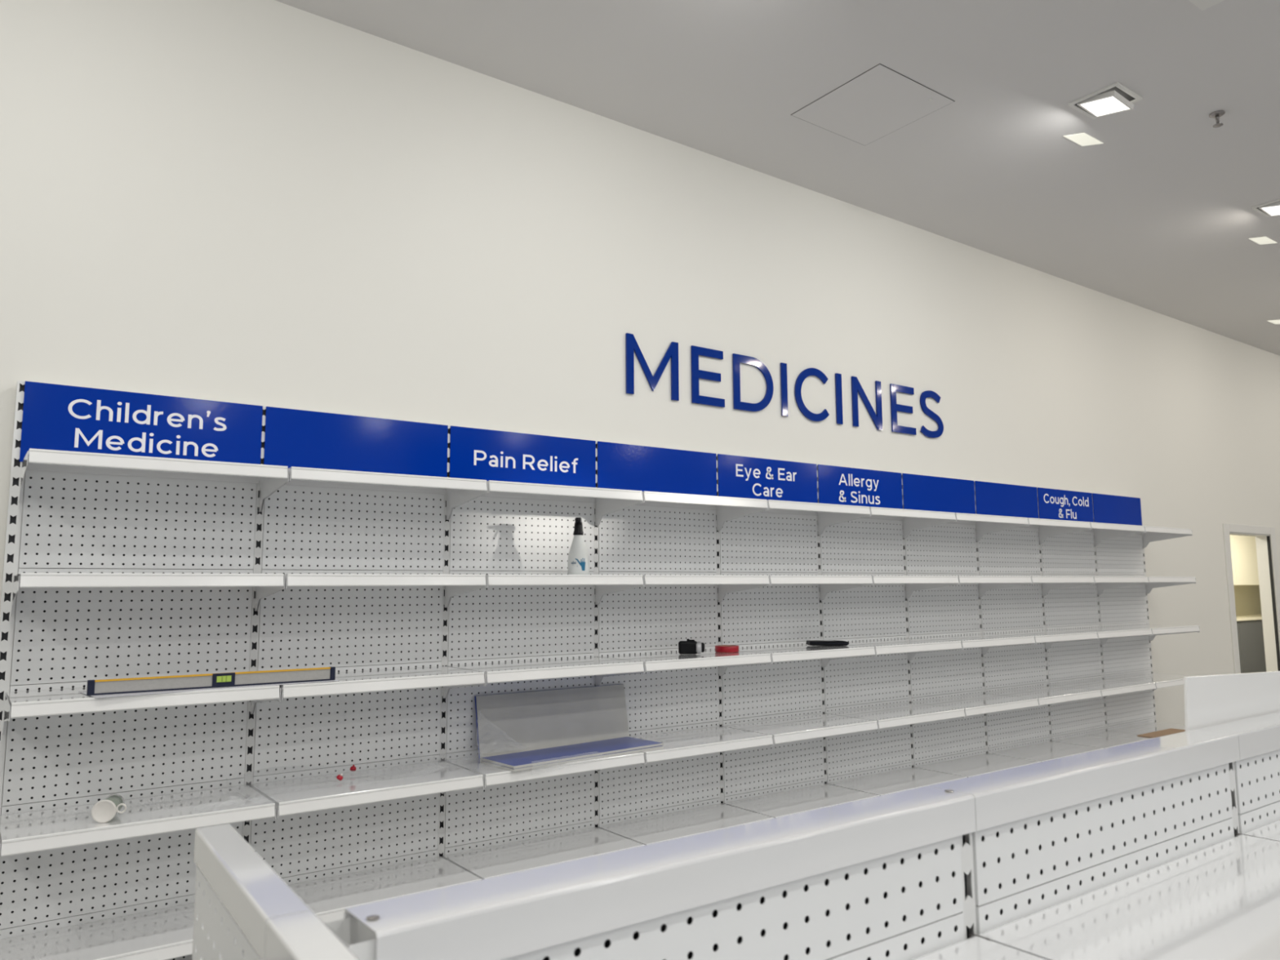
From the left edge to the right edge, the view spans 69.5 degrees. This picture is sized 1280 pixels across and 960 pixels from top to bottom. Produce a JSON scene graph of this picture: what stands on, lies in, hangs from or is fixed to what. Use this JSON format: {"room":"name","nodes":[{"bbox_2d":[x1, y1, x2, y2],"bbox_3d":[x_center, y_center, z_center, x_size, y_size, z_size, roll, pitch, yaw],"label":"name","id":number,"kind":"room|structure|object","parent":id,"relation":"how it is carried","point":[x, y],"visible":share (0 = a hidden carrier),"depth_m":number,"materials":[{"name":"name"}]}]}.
{"room":"pharmacy","nodes":[
{"label":"pharmacy","id":0,"kind":"room"},
{"bbox_2d":[0,0,1279,813],"bbox_3d":[3.930,0.328,8.461,28.000,4.445,0.150,4,-8,-36],"label":"wall","id":1,"kind":"structure","parent":0,"point":[273,203],"depth_m":5.14,"materials":[{"name":"white paint"}]},
{"bbox_2d":[625,333,679,400],"bbox_3d":[0.075,-0.687,5.641,0.403,0.371,0.012,4,-8,-36],"label":"wall sign","id":2,"kind":"object","parent":1,"relation":"attached to","point":[633,348],"depth_m":5.62,"materials":[{"name":"blue plastic"}]},
{"bbox_2d":[690,345,724,407],"bbox_3d":[0.430,-0.659,5.899,0.275,0.370,0.012,4,-8,-36],"label":"wall sign","id":3,"kind":"object","parent":1,"relation":"attached to","point":[696,374],"depth_m":5.87,"materials":[{"name":"blue plastic"}]},
{"bbox_2d":[732,353,773,411],"bbox_3d":[0.748,-0.634,6.130,0.359,0.371,0.012,4,-8,-36],"label":"wall sign","id":4,"kind":"object","parent":1,"relation":"attached to","point":[737,359],"depth_m":6.10,"materials":[{"name":"blue plastic"}]},
{"bbox_2d":[780,362,788,416],"bbox_3d":[0.980,-0.616,6.299,0.063,0.369,0.012,4,-8,-36],"label":"letter","id":5,"kind":"object","parent":1,"relation":"attached to","point":[784,384],"depth_m":6.30,"materials":[{"name":"blue plastic"}]},
{"bbox_2d":[794,368,829,421],"bbox_3d":[1.198,-0.600,6.458,0.341,0.378,0.012,4,-8,-36],"label":"wall sign","id":6,"kind":"object","parent":1,"relation":"attached to","point":[805,373],"depth_m":6.43,"materials":[{"name":"blue plastic"}]},
{"bbox_2d":[835,373,843,424],"bbox_3d":[1.423,-0.581,6.621,0.067,0.370,0.012,4,-8,-36],"label":"wall sign","id":7,"kind":"object","parent":1,"relation":"attached to","point":[837,376],"depth_m":6.62,"materials":[{"name":"blue plastic"}]},
{"bbox_2d":[851,376,882,430],"bbox_3d":[1.668,-0.562,6.799,0.332,0.370,0.012,4,-8,-36],"label":"wall sign","id":8,"kind":"object","parent":1,"relation":"attached to","point":[856,388],"depth_m":6.79,"materials":[{"name":"blue plastic"}]},
{"bbox_2d":[889,383,916,435],"bbox_3d":[2.004,-0.536,7.043,0.293,0.371,0.012,4,-8,-36],"label":"wall sign","id":9,"kind":"object","parent":1,"relation":"attached to","point":[895,407],"depth_m":7.01,"materials":[{"name":"blue plastic"}]},
{"bbox_2d":[920,390,943,438],"bbox_3d":[2.282,-0.514,7.244,0.293,0.378,0.012,4,-8,-36],"label":"wall sign","id":10,"kind":"object","parent":1,"relation":"attached to","point":[929,393],"depth_m":7.24,"materials":[{"name":"blue plastic"}]},
{"bbox_2d":[1222,523,1279,673],"bbox_3d":[6.957,1.648,10.519,1.389,2.258,0.166,4,-8,-36],"label":"door frame","id":11,"kind":"structure","parent":1,"relation":"in","point":[1263,541],"depth_m":10.83,"materials":[{"name":"white paint"}]},
{"bbox_2d":[275,0,1279,355],"bbox_3d":[7.528,-2.524,3.814,28.000,0.100,12.100,4,-8,-36],"label":"ceiling","id":12,"kind":"structure","parent":0,"point":[1157,215],"depth_m":5.45,"materials":[{"name":"white paint"}]},
{"bbox_2d":[791,63,954,146],"bbox_3d":[1.391,-2.230,5.539,0.680,0.005,0.680,4,-8,-36],"label":"access hatch","id":13,"kind":"object","parent":12,"relation":"attached to","point":[881,100],"visible":1,"depth_m":5.51,"materials":[{"name":"grey"}]},
{"bbox_2d":[1063,133,1103,146],"bbox_3d":[2.858,-2.193,5.949,0.305,0.002,0.100,4,-8,-36],"label":"recessed light","id":14,"kind":"object","parent":12,"relation":"in","point":[1082,139],"visible":1,"depth_m":5.94,"materials":[{"name":"white plastic"}]},
{"bbox_2d":[1067,81,1142,119],"bbox_3d":[2.755,-2.224,5.467,0.294,0.086,0.294,4,-8,-36],"label":"recessed light","id":15,"kind":"object","parent":12,"relation":"in","point":[1114,98],"visible":1,"depth_m":5.43,"materials":[{"name":"white paint"}]},
{"bbox_2d":[1080,96,1128,115],"bbox_3d":[2.755,-2.221,5.467,0.200,0.014,0.200,9,0,-35],"label":"diffuser","id":16,"kind":"object","parent":15,"relation":"attached to","point":[1095,105],"depth_m":5.46,"materials":[{"name":"white plastic"}]},
{"bbox_2d":[1189,0,1224,10],"bbox_3d":[2.738,-2.392,4.189,0.600,0.011,0.598,4,-8,-36],"label":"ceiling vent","id":17,"kind":"object","parent":12,"relation":"in","point":[1202,5],"visible":1,"depth_m":4.54,"materials":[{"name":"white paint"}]},
{"bbox_2d":[1208,110,1225,127],"bbox_3d":[3.522,-2.197,5.629,0.084,0.077,0.084,4,-8,-36],"label":"sprinkler","id":18,"kind":"object","parent":12,"relation":"attached to","point":[1216,114],"visible":1,"depth_m":5.62,"materials":[{"name":"silver metal"}]},
{"bbox_2d":[1248,236,1277,244],"bbox_3d":[5.214,-2.002,7.723,0.305,0.002,0.100,4,-8,-36],"label":"recessed light","id":19,"kind":"object","parent":12,"relation":"in","point":[1263,240],"visible":1,"depth_m":7.71,"materials":[{"name":"white plastic"}]},
{"bbox_2d":[1251,198,1279,217],"bbox_3d":[4.863,-2.060,6.998,0.294,0.086,0.294,4,-8,-36],"label":"recessed light","id":20,"kind":"object","parent":12,"relation":"in","point":[1272,208],"visible":1,"depth_m":7.02,"materials":[{"name":"white paint"}]},
{"bbox_2d":[1262,205,1279,215],"bbox_3d":[4.862,-2.057,6.998,0.200,0.014,0.200,9,0,-35],"label":"diffuser","id":21,"kind":"object","parent":20,"relation":"attached to","point":[1268,210],"depth_m":7.04,"materials":[{"name":"white plastic"}]},
{"bbox_2d":[1267,320,1279,324],"bbox_3d":[7.005,-1.734,10.131,0.305,0.002,0.100,4,-8,-36],"label":"recessed light","id":22,"kind":"object","parent":12,"relation":"in","point":[1275,322],"visible":1,"depth_m":10.13,"materials":[{"name":"white"}]},
{"bbox_2d":[1233,585,1262,615],"bbox_3d":[8.995,1.863,15.134,11.800,2.870,0.130,4,-8,-36],"label":"wall","id":23,"kind":"structure","parent":0,"point":[1247,597],"depth_m":16.30,"materials":[{"name":"beige paint"}]},
{"bbox_2d":[1229,534,1259,586],"bbox_3d":[9.778,1.240,15.316,3.600,1.020,0.618,4,-8,-36],"label":"upper cabinet","id":24,"kind":"object","parent":23,"relation":"attached to","point":[1243,548],"visible":0.21,"depth_m":14.91,"materials":[{"name":"beige laminate"}]},
{"bbox_3d":[6.407,2.180,4.852,28.000,0.100,16.000,4,-8,-36],"label":"floor","id":25,"kind":"structure","parent":0,"visible":0},
{"bbox_2d":[0,380,288,959],"bbox_3d":[-1.966,0.823,3.625,0.926,2.422,0.549,4,-8,-36],"label":"bay","id":26,"kind":"object","parent":25,"relation":"on","point":[73,886],"visible":0.88,"depth_m":3.66,"materials":[{"name":"white metal"}]},
{"bbox_2d":[91,795,126,822],"bbox_3d":[-1.944,1.209,3.413,0.116,0.080,0.140,1,-7,-15],"label":"mug","id":27,"kind":"object","parent":26,"relation":"on","point":[104,811],"visible":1,"depth_m":3.35,"materials":[{"name":"white ceramic"}]},
{"bbox_2d":[19,381,262,464],"bbox_3d":[-2.066,-0.203,3.891,0.896,0.321,0.006,4,-8,-36],"label":"header sign","id":28,"kind":"object","parent":26,"relation":"attached to","point":[58,417],"visible":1,"depth_m":3.86,"materials":[{"name":"blue plastic"}]},
{"bbox_2d":[78,679,338,697],"bbox_3d":[-1.689,0.818,3.670,0.900,0.002,0.269,5,-9,-39],"label":"board","id":29,"kind":"object","parent":26,"relation":"on","point":[226,687],"visible":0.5,"depth_m":3.50,"materials":[{"name":"white"}]},
{"bbox_2d":[86,666,335,695],"bbox_3d":[-1.642,0.781,3.605,0.893,0.054,0.027,4,-8,-35],"label":"spirit level","id":30,"kind":"object","parent":29,"relation":"on","point":[131,685],"visible":1,"depth_m":3.57,"materials":[{"name":"metal"}]},
{"bbox_2d":[191,823,359,959],"bbox_3d":[-0.296,1.046,0.753,0.043,1.292,0.905,4,-8,-34],"label":"bay","id":31,"kind":"object","parent":25,"relation":"on","point":[237,890],"visible":1,"depth_m":0.97,"materials":[{"name":"white metal"}]},
{"bbox_2d":[241,406,488,956],"bbox_3d":[-1.234,0.879,4.157,0.914,2.422,0.549,4,-8,-36],"label":"bay","id":32,"kind":"object","parent":25,"relation":"on","point":[370,835],"visible":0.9,"depth_m":4.22,"materials":[{"name":"white metal"}]},
{"bbox_2d":[263,406,448,477],"bbox_3d":[-1.335,-0.146,4.423,0.885,0.321,0.004,4,-8,-36],"label":"header sign","id":33,"kind":"object","parent":32,"relation":"attached to","point":[293,437],"visible":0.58,"depth_m":4.40,"materials":[{"name":"blue plastic"}]},
{"bbox_3d":[-1.179,1.290,4.106,1.160,0.051,0.419,4,-8,-36],"label":"plastic bag","id":34,"kind":"object","parent":32,"relation":"on","visible":0},
{"bbox_2d":[336,773,342,780],"bbox_3d":[-1.276,1.262,3.922,0.027,0.029,0.027,5,-9,-39],"label":"cap","id":35,"kind":"object","parent":34,"relation":"on","point":[340,777],"visible":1,"depth_m":3.91,"materials":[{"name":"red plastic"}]},
{"bbox_2d":[350,764,355,771],"bbox_3d":[-1.278,1.284,4.112,0.027,0.029,0.027,-7,-9,43],"label":"cap","id":36,"kind":"object","parent":34,"relation":"on","point":[353,768],"visible":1,"depth_m":4.11,"materials":[{"name":"red plastic"}]},
{"bbox_2d":[434,425,644,879],"bbox_3d":[-0.507,0.936,4.684,0.914,2.422,0.549,4,-8,-36],"label":"bay","id":37,"kind":"object","parent":25,"relation":"on","point":[526,820],"visible":0.67,"depth_m":4.72,"materials":[{"name":"white metal"}]},
{"bbox_2d":[449,426,595,487],"bbox_3d":[-0.608,-0.090,4.950,0.885,0.321,0.006,4,-8,-36],"label":"header sign","id":38,"kind":"object","parent":37,"relation":"attached to","point":[480,454],"visible":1,"depth_m":4.93,"materials":[{"name":"blue plastic"}]},
{"bbox_2d":[474,684,629,758],"bbox_3d":[-0.444,1.259,4.862,0.909,0.299,0.067,4,-8,-36],"label":"panel","id":39,"kind":"object","parent":37,"relation":"on","point":[507,723],"visible":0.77,"depth_m":4.83,"materials":[{"name":"grey"}]},
{"bbox_2d":[480,745,663,772],"bbox_3d":[-0.322,1.375,4.629,0.925,0.012,0.290,5,-9,-40],"label":"sign board","id":40,"kind":"object","parent":37,"relation":"on","point":[660,746],"visible":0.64,"depth_m":4.43,"materials":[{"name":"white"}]},
{"bbox_2d":[480,736,662,768],"bbox_3d":[-0.323,1.363,4.637,0.925,0.012,0.290,5,-9,-41],"label":"sign board","id":41,"kind":"object","parent":40,"relation":"on","point":[560,753],"visible":1,"depth_m":4.58,"materials":[{"name":"blue plastic"}]},
{"bbox_2d":[567,517,589,574],"bbox_3d":[-0.323,0.349,4.843,0.113,0.304,0.114,4,-8,-36],"label":"spray bottle","id":42,"kind":"object","parent":37,"relation":"on","point":[578,561],"visible":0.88,"depth_m":4.80,"materials":[{"name":"white plastic"}]},
{"bbox_2d":[574,517,581,524],"bbox_3d":[-0.324,0.217,4.848,0.028,0.042,0.081,-1,-7,2],"label":"spray nozzle","id":43,"kind":"object","parent":42,"relation":"attached to","point":[578,520],"depth_m":4.82,"materials":[{"name":"black plastic"}]},
{"bbox_2d":[593,440,773,845],"bbox_3d":[0.219,0.993,5.212,0.914,2.422,0.549,4,-8,-36],"label":"bay","id":44,"kind":"object","parent":25,"relation":"on","point":[675,794],"visible":0.82,"depth_m":5.29,"materials":[{"name":"white metal"}]},
{"bbox_2d":[597,440,716,496],"bbox_3d":[0.118,-0.033,5.479,0.885,0.321,0.004,4,-8,-36],"label":"header sign","id":45,"kind":"object","parent":44,"relation":"attached to","point":[620,466],"visible":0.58,"depth_m":5.46,"materials":[{"name":"blue plastic"}]},
{"bbox_2d":[678,638,704,654],"bbox_3d":[0.293,0.946,5.247,0.148,0.086,0.068,0,-7,1],"label":"handheld device","id":46,"kind":"object","parent":44,"relation":"on","point":[688,646],"visible":1,"depth_m":5.22,"materials":[{"name":"black plastic"}]},
{"bbox_2d":[715,644,738,653],"bbox_3d":[0.510,0.989,5.410,0.140,0.036,0.140,4,-8,-36],"label":"tape roll","id":47,"kind":"object","parent":44,"relation":"on","point":[718,648],"visible":1,"depth_m":5.36,"materials":[{"name":"red plastic"}]},
{"bbox_2d":[324,786,1045,959],"bbox_3d":[0.100,1.076,1.034,0.918,1.294,0.920,4,-8,-36],"label":"bay","id":48,"kind":"object","parent":25,"relation":"on","point":[879,877],"visible":1,"depth_m":1.09,"materials":[{"name":"white metal"}]},
{"bbox_2d":[912,936,1045,959],"bbox_3d":[0.248,0.630,0.893,0.893,0.045,0.434,4,-8,-36],"label":"shelf","id":49,"kind":"object","parent":48,"relation":"attached to","point":[943,948],"depth_m":1.27,"materials":[{"name":"white metal"}]},
{"bbox_2d":[710,453,879,817],"bbox_3d":[0.946,1.049,5.740,0.914,2.422,0.549,4,-8,-36],"label":"bay","id":50,"kind":"object","parent":25,"relation":"on","point":[782,699],"visible":0.79,"depth_m":5.81,"materials":[{"name":"white metal"}]},
{"bbox_2d":[717,453,817,502],"bbox_3d":[0.845,0.024,6.006,0.885,0.321,0.006,4,-8,-36],"label":"header sign","id":51,"kind":"object","parent":50,"relation":"attached to","point":[740,477],"visible":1,"depth_m":5.99,"materials":[{"name":"blue plastic"}]},
{"bbox_2d":[805,640,848,645],"bbox_3d":[1.205,1.047,5.930,0.258,0.032,0.093,0,-7,-6],"label":"case","id":52,"kind":"object","parent":50,"relation":"on","point":[811,642],"visible":1,"depth_m":5.89,"materials":[{"name":"black plastic"}]},
{"bbox_2d":[808,464,967,795],"bbox_3d":[1.673,1.106,6.268,0.914,2.422,0.549,4,-8,-36],"label":"bay","id":53,"kind":"object","parent":25,"relation":"on","point":[876,688],"visible":0.77,"depth_m":6.34,"materials":[{"name":"white metal"}]},
{"bbox_2d":[817,464,902,508],"bbox_3d":[1.572,0.080,6.534,0.885,0.321,0.006,4,-8,-36],"label":"header sign","id":54,"kind":"object","parent":53,"relation":"attached to","point":[837,485],"visible":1,"depth_m":6.52,"materials":[{"name":"blue plastic"}]},
{"bbox_2d":[900,473,1040,777],"bbox_3d":[2.400,1.163,6.796,0.914,2.422,0.549,4,-8,-36],"label":"bay","id":55,"kind":"object","parent":25,"relation":"on","point":[956,746],"visible":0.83,"depth_m":6.87,"materials":[{"name":"white metal"}]},
{"bbox_2d":[902,473,975,514],"bbox_3d":[2.298,0.137,7.062,0.885,0.321,0.004,4,-8,-36],"label":"header sign","id":56,"kind":"object","parent":55,"relation":"attached to","point":[920,492],"visible":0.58,"depth_m":7.05,"materials":[{"name":"blue plastic"}]},
{"bbox_2d":[967,480,1103,761],"bbox_3d":[3.126,1.219,7.324,0.914,2.422,0.549,4,-8,-36],"label":"bay","id":57,"kind":"object","parent":25,"relation":"on","point":[1017,671],"visible":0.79,"depth_m":7.40,"materials":[{"name":"white metal"}]},
{"bbox_2d":[974,480,1038,518],"bbox_3d":[3.025,0.194,7.590,0.885,0.321,0.004,4,-8,-36],"label":"header sign","id":58,"kind":"object","parent":57,"relation":"attached to","point":[991,498],"visible":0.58,"depth_m":7.58,"materials":[{"name":"blue plastic"}]},
{"bbox_2d":[1036,487,1157,748],"bbox_3d":[3.853,1.276,7.852,0.914,2.422,0.549,4,-8,-36],"label":"bay","id":59,"kind":"object","parent":25,"relation":"on","point":[1077,664],"visible":0.69,"depth_m":7.93,"materials":[{"name":"white metal"}]},
{"bbox_2d":[1037,487,1093,522],"bbox_3d":[3.752,0.250,8.118,0.885,0.321,0.006,4,-8,-36],"label":"header sign","id":60,"kind":"object","parent":59,"relation":"attached to","point":[1053,504],"visible":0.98,"depth_m":8.11,"materials":[{"name":"blue plastic"}]},
{"bbox_2d":[928,729,1279,959],"bbox_3d":[0.828,1.133,1.562,0.915,1.292,0.920,4,-8,-36],"label":"bay","id":61,"kind":"object","parent":25,"relation":"on","point":[1131,851],"visible":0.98,"depth_m":1.49,"materials":[{"name":"white metal"}]},
{"bbox_2d":[977,834,1279,959],"bbox_3d":[0.975,0.686,1.421,0.893,0.045,0.434,4,-8,-36],"label":"shelf","id":62,"kind":"object","parent":61,"relation":"attached to","point":[1217,896],"depth_m":1.42,"materials":[{"name":"white metal"}]},
{"bbox_2d":[1086,498,1199,737],"bbox_3d":[4.588,1.333,8.385,0.934,2.422,0.549,4,-8,-36],"label":"bay","id":63,"kind":"object","parent":25,"relation":"on","point":[1126,659],"visible":0.66,"depth_m":8.48,"materials":[{"name":"white metal"}]},
{"bbox_2d":[1092,493,1142,525],"bbox_3d":[4.479,0.307,8.646,0.885,0.321,0.004,4,-8,-36],"label":"header sign","id":64,"kind":"object","parent":63,"relation":"attached to","point":[1107,508],"visible":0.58,"depth_m":8.63,"materials":[{"name":"blue plastic"}]},
{"bbox_2d":[1137,728,1185,737],"bbox_3d":[4.519,2.186,7.979,0.620,0.005,0.138,4,-8,-36],"label":"cardboard sheet","id":65,"kind":"object","parent":63,"relation":"on","point":[1171,731],"visible":0.86,"depth_m":7.94,"materials":[{"name":"beige cardboard"}]},
{"bbox_2d":[1195,711,1279,841],"bbox_3d":[1.561,1.190,2.095,0.931,1.292,0.920,4,-8,-36],"label":"bay","id":66,"kind":"object","parent":25,"relation":"on","point":[1254,779],"visible":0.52,"depth_m":1.93,"materials":[{"name":"white metal"}]},
{"bbox_2d":[1183,671,1279,731],"bbox_3d":[1.530,0.616,2.230,0.914,0.332,0.016,4,-8,-36],"label":"board","id":67,"kind":"object","parent":66,"relation":"attached to","point":[1210,700],"visible":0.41,"depth_m":2.09,"materials":[{"name":"white"}]},
{"bbox_2d":[1242,819,1279,841],"bbox_3d":[1.702,0.743,1.949,0.893,0.045,0.434,4,-8,-36],"label":"shelf","id":68,"kind":"object","parent":66,"relation":"attached to","point":[1269,829],"depth_m":1.89,"materials":[{"name":"white metal"}]},
{"bbox_2d":[1236,619,1266,673],"bbox_3d":[9.785,2.797,15.139,3.600,1.005,0.608,4,-8,-36],"label":"base cabinet","id":69,"kind":"object","parent":25,"relation":"on","point":[1250,633],"visible":0.18,"depth_m":14.78,"materials":[{"name":"grey laminate"}]},
{"bbox_2d":[1235,614,1262,621],"bbox_3d":[9.790,2.276,15.188,3.640,0.038,0.638,4,-8,-36],"label":"countertop","id":70,"kind":"structure","parent":69,"relation":"on","point":[1246,617],"depth_m":14.98,"materials":[{"name":"beige laminate"}]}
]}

